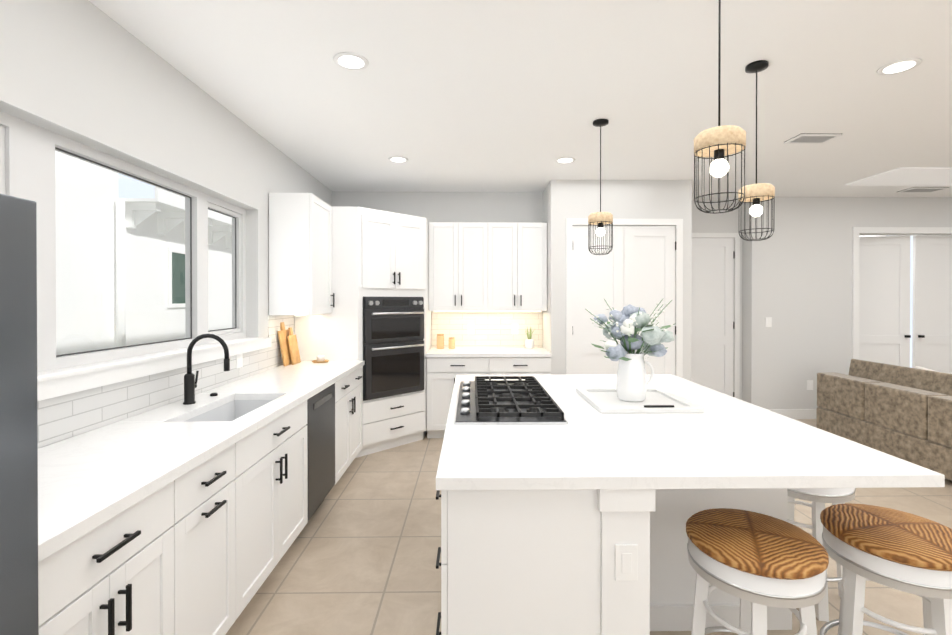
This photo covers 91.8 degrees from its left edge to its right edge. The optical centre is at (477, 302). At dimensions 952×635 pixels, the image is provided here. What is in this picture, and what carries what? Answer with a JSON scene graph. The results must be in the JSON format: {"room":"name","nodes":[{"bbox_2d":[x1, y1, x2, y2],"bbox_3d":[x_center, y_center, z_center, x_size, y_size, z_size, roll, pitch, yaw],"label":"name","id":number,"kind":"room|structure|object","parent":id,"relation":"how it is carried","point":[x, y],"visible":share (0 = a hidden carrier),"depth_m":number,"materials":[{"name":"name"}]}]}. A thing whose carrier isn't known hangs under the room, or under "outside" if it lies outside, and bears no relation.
{"room":"kitchen","nodes":[
{"label":"kitchen","id":0,"kind":"room"},
{"bbox_2d":[0,0,331,448],"bbox_3d":[-1.730,0.090,1.280,0.240,2.750,8.700,0,0,-1],"label":"wall","id":1,"kind":"structure","parent":0,"point":[88,73],"depth_m":2.25,"materials":[{"name":"white paint"}]},
{"bbox_2d":[0,111,245,371],"bbox_3d":[-1.800,-0.216,2.432,0.075,0.980,2.210,0,0,-1],"label":"window","id":2,"kind":"structure","parent":1,"relation":"in","point":[27,160],"depth_m":2.14,"materials":[{"name":"glass"}]},
{"bbox_2d":[236,353,242,367],"bbox_3d":[-1.668,0.395,3.232,0.009,0.120,0.075,0,0,-1],"label":"electrical outlet","id":3,"kind":"object","parent":1,"relation":"attached to","point":[239,360],"visible":0.71,"depth_m":3.22,"materials":[{"name":"white plastic"}]},
{"bbox_2d":[269,193,334,315],"bbox_3d":[-1.495,-0.387,3.979,0.379,0.993,0.535,0,0,-1],"label":"wall cabinet","id":4,"kind":"object","parent":1,"relation":"attached to","point":[300,254],"visible":1,"depth_m":3.71,"materials":[{"name":"white wood"}]},
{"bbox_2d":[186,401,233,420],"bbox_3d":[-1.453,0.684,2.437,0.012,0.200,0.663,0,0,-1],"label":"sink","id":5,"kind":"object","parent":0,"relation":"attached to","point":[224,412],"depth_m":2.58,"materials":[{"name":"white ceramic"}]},
{"bbox_2d":[246,401,289,464],"bbox_3d":[-1.131,0.684,2.442,0.012,0.200,0.663,0,0,-1],"label":"drawer","id":6,"kind":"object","parent":0,"relation":"attached to","point":[274,424],"depth_m":2.27,"materials":[{"name":"white wood"}]},
{"bbox_2d":[332,191,542,346],"bbox_3d":[-0.574,0.069,5.544,2.680,2.750,0.206,0,0,-1],"label":"wall","id":7,"kind":"structure","parent":0,"point":[492,329],"depth_m":5.45,"materials":[{"name":"white paint"}]},
{"bbox_2d":[429,222,546,311],"bbox_3d":[0.110,-0.393,5.259,1.310,0.993,0.379,0,0,-1],"label":"wall cabinet","id":8,"kind":"object","parent":7,"relation":"attached to","point":[487,266],"visible":1,"depth_m":5.11,"materials":[{"name":"white wood"}]},
{"bbox_2d":[512,324,517,333],"bbox_3d":[0.438,0.314,5.453,0.075,0.120,0.009,0,0,-1],"label":"electrical outlet","id":9,"kind":"object","parent":7,"relation":"attached to","point":[514,328],"visible":1,"depth_m":5.45,"materials":[{"name":"white plastic"}]},
{"bbox_2d":[89,0,951,199],"bbox_3d":[2.808,-1.340,3.441,9.980,0.112,13.500,0,0,-1],"label":"ceiling","id":10,"kind":"structure","parent":0,"point":[481,95],"depth_m":2.76,"materials":[{"name":"white paint"}]},
{"bbox_2d":[333,52,368,69],"bbox_3d":[-0.678,-1.287,2.469,0.184,0.005,0.184,0,0,-1],"label":"recessed light","id":11,"kind":"object","parent":10,"relation":"in","point":[349,60],"visible":1,"depth_m":2.46,"materials":[{"name":"white plastic"}]},
{"bbox_2d":[388,156,407,162],"bbox_3d":[-0.724,-1.296,4.188,0.184,0.005,0.184,0,0,-1],"label":"recessed light","id":12,"kind":"object","parent":10,"relation":"in","point":[397,159],"visible":1,"depth_m":4.18,"materials":[{"name":"white plastic"}]},
{"bbox_2d":[555,157,574,163],"bbox_3d":[0.796,-1.296,4.211,0.184,0.005,0.184,0,0,-1],"label":"recessed light","id":13,"kind":"object","parent":10,"relation":"in","point":[563,160],"visible":0.94,"depth_m":4.21,"materials":[{"name":"white plastic"}]},
{"bbox_2d":[588,119,612,254],"bbox_3d":[0.878,-0.819,3.304,0.172,0.951,0.172,0,0,-1],"label":"pendant light","id":14,"kind":"object","parent":10,"relation":"hanging from","point":[600,219],"visible":1,"depth_m":3.28,"materials":[{"name":"black metal"}]},
{"bbox_2d":[694,0,745,213],"bbox_3d":[0.892,-0.811,1.704,0.172,0.951,0.172,0,0,-1],"label":"pendant light","id":15,"kind":"object","parent":10,"relation":"hanging from","point":[719,143],"visible":1,"depth_m":1.68,"materials":[{"name":"black metal"}]},
{"bbox_2d":[738,60,774,240],"bbox_3d":[1.517,-0.815,2.514,0.172,0.951,0.172,0,0,-1],"label":"pendant light","id":16,"kind":"object","parent":10,"relation":"hanging from","point":[756,194],"visible":1,"depth_m":2.49,"materials":[{"name":"black metal"}]},
{"bbox_2d":[784,133,841,143],"bbox_3d":[2.635,-1.290,3.638,0.320,0.012,0.200,0,0,-1],"label":"ceiling vent","id":17,"kind":"object","parent":10,"relation":"in","point":[808,138],"visible":1,"depth_m":3.62,"materials":[{"name":"grey metal"}]},
{"bbox_2d":[877,58,921,74],"bbox_3d":[2.302,-1.288,2.523,0.184,0.005,0.184,0,0,-1],"label":"recessed light","id":18,"kind":"object","parent":10,"relation":"in","point":[899,66],"visible":1,"depth_m":2.52,"materials":[{"name":"white plastic"}]},
{"bbox_2d":[897,187,948,192],"bbox_3d":[5.130,-1.298,5.326,0.400,0.012,0.220,0,0,-1],"label":"ceiling vent","id":19,"kind":"object","parent":10,"relation":"in","point":[922,189],"visible":0.98,"depth_m":5.32,"materials":[{"name":"grey metal"}]},
{"bbox_2d":[225,419,951,634],"bbox_3d":[2.808,1.504,3.455,9.980,0.100,13.500,0,0,-1],"label":"floor","id":20,"kind":"structure","parent":0,"point":[359,557],"depth_m":2.59,"materials":[{"name":"tile"}]},
{"bbox_2d":[0,193,38,634],"bbox_3d":[-1.218,0.632,0.490,0.781,1.675,0.900,0,0,-1],"label":"fridge","id":21,"kind":"object","parent":20,"relation":"on","point":[18,449],"visible":1,"depth_m":0.90,"materials":[{"name":"silver metal"}]},
{"bbox_2d":[38,473,193,634],"bbox_3d":[-1.332,1.028,1.306,0.624,0.876,0.620,0,0,-1],"label":"base cabinet","id":22,"kind":"object","parent":20,"relation":"on","point":[179,517],"depth_m":1.36,"materials":[{"name":"white wood"}]},
{"bbox_2d":[38,421,257,564],"bbox_3d":[-1.325,0.568,1.553,0.642,0.040,1.131,0,0,-1],"label":"countertop","id":23,"kind":"structure","parent":22,"relation":"on","point":[87,480],"depth_m":1.55,"materials":[{"name":"white stone"}]},
{"bbox_2d":[194,441,249,634],"bbox_3d":[-1.339,1.025,1.758,0.624,0.876,0.526,0,0,-1],"label":"base cabinet","id":24,"kind":"object","parent":20,"relation":"on","point":[221,531],"depth_m":1.86,"materials":[{"name":"white wood"}]},
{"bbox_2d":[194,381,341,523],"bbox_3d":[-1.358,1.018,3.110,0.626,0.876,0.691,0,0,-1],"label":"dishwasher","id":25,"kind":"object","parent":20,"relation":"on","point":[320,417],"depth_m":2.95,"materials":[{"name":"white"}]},
{"bbox_2d":[198,361,364,400],"bbox_3d":[-1.354,0.558,3.507,0.642,0.040,1.498,0,0,-1],"label":"countertop","id":26,"kind":"structure","parent":25,"relation":"on","point":[307,379],"depth_m":3.18,"materials":[{"name":"white stone"}]},
{"bbox_2d":[183,334,229,404],"bbox_3d":[-1.462,0.354,2.580,0.245,0.376,0.249,0,0,-1],"label":"faucet","id":27,"kind":"object","parent":26,"relation":"on","point":[190,382],"visible":1,"depth_m":2.48,"materials":[{"name":"black metal"}]},
{"bbox_2d":[277,322,300,365],"bbox_3d":[-1.635,0.352,3.993,0.114,0.366,0.260,0,0,-1],"label":"cutting boards","id":28,"kind":"object","parent":26,"relation":"on","point":[289,348],"visible":1,"depth_m":3.96,"materials":[{"name":"brown wood"}]},
{"bbox_2d":[312,355,328,362],"bbox_3d":[-1.413,0.506,4.147,0.150,0.056,0.150,0,0,-1],"label":"plate","id":29,"kind":"object","parent":26,"relation":"on","point":[320,358],"visible":1,"depth_m":4.12,"materials":[{"name":"white ceramic"}]},
{"bbox_2d":[246,433,305,599],"bbox_3d":[-1.348,1.130,2.363,0.624,0.660,0.925,0,0,-1],"label":"base cabinet","id":30,"kind":"object","parent":20,"relation":"on","point":[275,480],"depth_m":2.35,"materials":[{"name":"white wood"}]},
{"bbox_2d":[342,365,362,474],"bbox_3d":[-1.369,1.015,3.826,0.626,0.876,0.863,0,0,-1],"label":"base cabinet","id":31,"kind":"object","parent":20,"relation":"on","point":[352,405],"depth_m":3.87,"materials":[{"name":"white wood"}]},
{"bbox_2d":[295,206,430,457],"bbox_3d":[-1.120,0.280,4.847,1.154,2.335,1.174,0,0,-1],"label":"tall cabinet","id":32,"kind":"object","parent":20,"relation":"on","point":[377,320],"visible":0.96,"depth_m":4.41,"materials":[{"name":"painted wood"},{"name":"black metal"}]},
{"bbox_2d":[427,359,497,437],"bbox_3d":[-0.186,1.008,5.139,0.715,0.876,0.622,0,0,-1],"label":"base cabinet","id":33,"kind":"object","parent":20,"relation":"on","point":[446,366],"depth_m":4.83,"materials":[{"name":"white wood"}]},
{"bbox_2d":[426,347,551,358],"bbox_3d":[0.112,0.550,5.134,1.310,0.040,0.637,0,0,-1],"label":"countertop","id":34,"kind":"structure","parent":33,"relation":"on","point":[459,352],"depth_m":4.85,"materials":[{"name":"white stone"}]},
{"bbox_2d":[437,334,443,348],"bbox_3d":[-0.430,0.444,5.281,0.084,0.170,0.084,0,0,-1],"label":"jar","id":35,"kind":"object","parent":34,"relation":"on","point":[440,341],"visible":1,"depth_m":5.24,"materials":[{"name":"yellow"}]},
{"bbox_2d":[449,337,454,348],"bbox_3d":[-0.300,0.464,5.284,0.072,0.130,0.072,0,0,-1],"label":"jar","id":36,"kind":"object","parent":34,"relation":"on","point":[451,342],"visible":1,"depth_m":5.26,"materials":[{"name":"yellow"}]},
{"bbox_2d":[525,328,533,348],"bbox_3d":[0.595,0.401,5.287,0.119,0.256,0.114,0,0,-1],"label":"potted plant","id":37,"kind":"object","parent":34,"relation":"on","point":[529,342],"visible":1,"depth_m":5.25,"materials":[{"name":"white ceramic"}]},
{"bbox_2d":[498,359,550,374],"bbox_3d":[0.409,1.008,5.148,0.716,0.876,0.622,0,0,-1],"label":"base cabinet","id":38,"kind":"object","parent":20,"relation":"on","point":[505,366],"depth_m":4.84,"materials":[{"name":"white wood"}]},
{"bbox_2d":[436,378,927,634],"bbox_3d":[0.615,1.022,2.447,1.562,0.876,1.956,0,0,-1],"label":"kitchen island","id":39,"kind":"object","parent":20,"relation":"on","point":[576,525],"depth_m":1.49,"materials":[{"name":"painted wood"},{"name":"quartz"},{"name":"black metal"}]},
{"bbox_2d":[436,374,944,486],"bbox_3d":[0.663,0.564,2.458,1.620,0.040,2.000,0,0,-1],"label":"island countertop","id":40,"kind":"structure","parent":39,"relation":"on","point":[734,442],"depth_m":1.72,"materials":[{"name":"white stone"}]},
{"bbox_2d":[454,376,567,424],"bbox_3d":[0.141,0.519,2.580,0.510,0.048,1.040,0,0,-1],"label":"cooktop","id":41,"kind":"object","parent":40,"relation":"in","point":[528,400],"visible":1,"depth_m":2.33,"materials":[{"name":"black metal"}]},
{"bbox_2d":[576,388,703,412],"bbox_3d":[0.855,0.526,2.536,0.513,0.034,0.530,0,0,-1],"label":"tray","id":42,"kind":"object","parent":40,"relation":"on","point":[608,400],"visible":0.96,"depth_m":2.44,"materials":[{"name":"white"}]},
{"bbox_2d":[585,299,675,401],"bbox_3d":[0.848,0.254,2.536,0.503,0.556,0.400,0,0,-1],"label":"vase","id":43,"kind":"object","parent":42,"relation":"on","point":[632,383],"visible":1,"depth_m":2.48,"materials":[{"name":"white ceramic"}]},
{"bbox_2d":[686,508,828,634],"bbox_3d":[0.948,1.126,1.595,0.421,0.678,0.421,0,0,-21],"label":"stool","id":44,"kind":"object","parent":20,"relation":"on","point":[756,563],"visible":1,"depth_m":1.50,"materials":[{"name":"wood"},{"name":"painted wood"},{"name":"stainless steel"}]},
{"bbox_2d":[787,488,855,621],"bbox_3d":[1.630,1.122,2.315,0.421,0.678,0.421,0,0,-32],"label":"stool","id":45,"kind":"object","parent":20,"relation":"on","point":[819,498],"visible":0.17,"depth_m":2.14,"materials":[{"name":"wood"},{"name":"painted wood"},{"name":"metal"}]},
{"bbox_2d":[816,359,951,480],"bbox_3d":[4.222,1.031,3.854,0.980,0.842,2.460,0,0,-1],"label":"sofa","id":46,"kind":"object","parent":20,"relation":"on","point":[903,413],"visible":0.88,"depth_m":4.22,"materials":[{"name":"fabric"}]},
{"bbox_2d":[820,503,951,634],"bbox_3d":[1.475,1.125,1.638,0.421,0.678,0.421,0,0,38],"label":"stool","id":47,"kind":"object","parent":20,"relation":"on","point":[898,550],"visible":1,"depth_m":1.57,"materials":[{"name":"wood"},{"name":"painted wood"},{"name":"metal"}]},
{"bbox_2d":[543,180,691,380],"bbox_3d":[1.525,0.070,5.385,1.512,2.750,0.988,0,0,-1],"label":"wall","id":48,"kind":"structure","parent":0,"point":[645,263],"depth_m":4.92,"materials":[{"name":"white paint"}]},
{"bbox_2d":[691,197,951,418],"bbox_3d":[4.952,0.064,6.570,5.399,2.750,1.720,0,0,-1],"label":"wall","id":49,"kind":"structure","parent":0,"point":[823,283],"depth_m":5.73,"materials":[{"name":"white paint"}]},
{"bbox_2d":[765,317,771,326],"bbox_3d":[3.595,0.243,5.705,0.075,0.120,0.009,0,0,-1],"label":"light switch","id":50,"kind":"object","parent":49,"relation":"attached to","point":[768,321],"visible":1,"depth_m":5.70,"materials":[{"name":"white plastic"}]},
{"bbox_2d":[807,380,812,389],"bbox_3d":[4.114,1.023,5.717,0.075,0.120,0.009,0,0,-1],"label":"electrical outlet","id":51,"kind":"object","parent":49,"relation":"attached to","point":[809,384],"visible":1,"depth_m":5.71,"materials":[{"name":"white plastic"}]},
{"label":"outside","id":52,"kind":"structure","parent":0,"visible":0},
{"bbox_2d":[55,151,231,354],"bbox_3d":[-6.269,-0.668,4.859,8.710,4.470,22.000,0,0,-1],"label":"building","id":53,"kind":"structure","parent":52,"point":[107,288],"depth_m":5.89,"materials":[{"name":"white paint"}]}
]}

